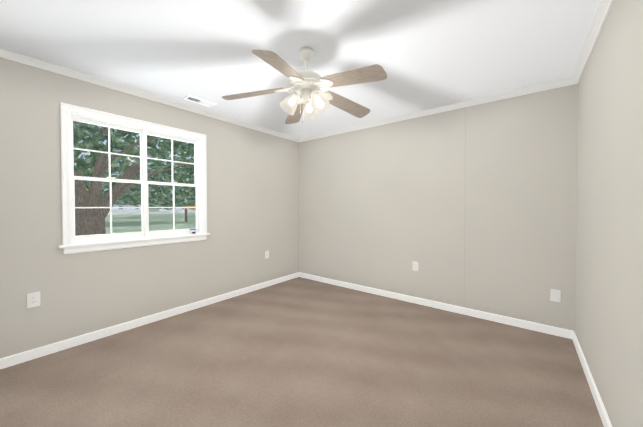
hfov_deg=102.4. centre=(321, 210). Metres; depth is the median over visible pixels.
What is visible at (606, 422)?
baseboard
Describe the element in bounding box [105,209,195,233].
lawn
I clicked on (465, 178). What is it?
wall
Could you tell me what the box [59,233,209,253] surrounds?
stool
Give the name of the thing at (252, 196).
wall
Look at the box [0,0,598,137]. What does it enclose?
ceiling
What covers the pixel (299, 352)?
floor
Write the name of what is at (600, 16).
crown molding
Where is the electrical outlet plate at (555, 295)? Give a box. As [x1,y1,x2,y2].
[550,289,560,301]
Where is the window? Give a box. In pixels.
[60,102,206,244]
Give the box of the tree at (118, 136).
[73,121,195,235]
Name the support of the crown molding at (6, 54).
attached to the wall at (252, 196)
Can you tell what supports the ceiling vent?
in the ceiling
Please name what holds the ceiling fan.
hanging from the ceiling
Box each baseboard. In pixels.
[0,272,299,368]
[300,273,567,337]
[568,330,611,426]
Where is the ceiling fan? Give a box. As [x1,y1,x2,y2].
[222,47,386,123]
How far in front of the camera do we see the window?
2.66 m
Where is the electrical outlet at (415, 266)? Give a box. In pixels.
[413,261,417,270]
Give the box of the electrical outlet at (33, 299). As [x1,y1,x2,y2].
[27,292,39,307]
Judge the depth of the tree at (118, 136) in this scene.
5.85 m
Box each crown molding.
[0,48,299,141]
[300,79,567,141]
[568,0,613,85]
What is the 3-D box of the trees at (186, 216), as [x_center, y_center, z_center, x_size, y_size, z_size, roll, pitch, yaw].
[-27.977,-7.250,89.523,105.629,15.146,164.538,1,1,38]
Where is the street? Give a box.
[108,211,195,214]
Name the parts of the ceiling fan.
blade, blade, lamp shade, blade, lamp shade, lamp shade, blade, blade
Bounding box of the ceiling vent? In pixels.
[182,95,215,107]
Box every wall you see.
[0,57,298,358]
[299,84,577,330]
[464,110,465,291]
[574,0,642,426]
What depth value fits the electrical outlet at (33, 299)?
2.12 m
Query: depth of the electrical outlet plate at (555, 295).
2.51 m
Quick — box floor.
[0,277,603,426]
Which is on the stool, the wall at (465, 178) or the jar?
the jar
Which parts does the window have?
window sashes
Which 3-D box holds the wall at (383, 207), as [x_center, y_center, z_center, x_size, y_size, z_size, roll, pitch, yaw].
[1.024,-0.030,3.555,3.540,2.440,0.120,1,1,38]
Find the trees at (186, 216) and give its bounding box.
[85,187,195,221]
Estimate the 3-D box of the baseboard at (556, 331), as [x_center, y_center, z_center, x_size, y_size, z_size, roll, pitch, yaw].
[0.984,1.152,3.522,3.480,0.078,0.013,1,1,38]
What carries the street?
on the lawn
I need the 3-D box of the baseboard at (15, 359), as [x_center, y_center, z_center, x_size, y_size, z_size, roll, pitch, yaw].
[-1.567,1.158,3.131,0.013,0.078,3.780,1,1,38]
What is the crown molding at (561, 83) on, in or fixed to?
attached to the wall at (383, 207)
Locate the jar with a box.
[189,228,195,233]
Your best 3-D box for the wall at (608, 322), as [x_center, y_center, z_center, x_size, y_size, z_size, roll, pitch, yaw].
[1.258,0.013,0.892,0.120,2.440,4.020,1,1,38]
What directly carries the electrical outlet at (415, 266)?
attached to the wall at (383, 207)

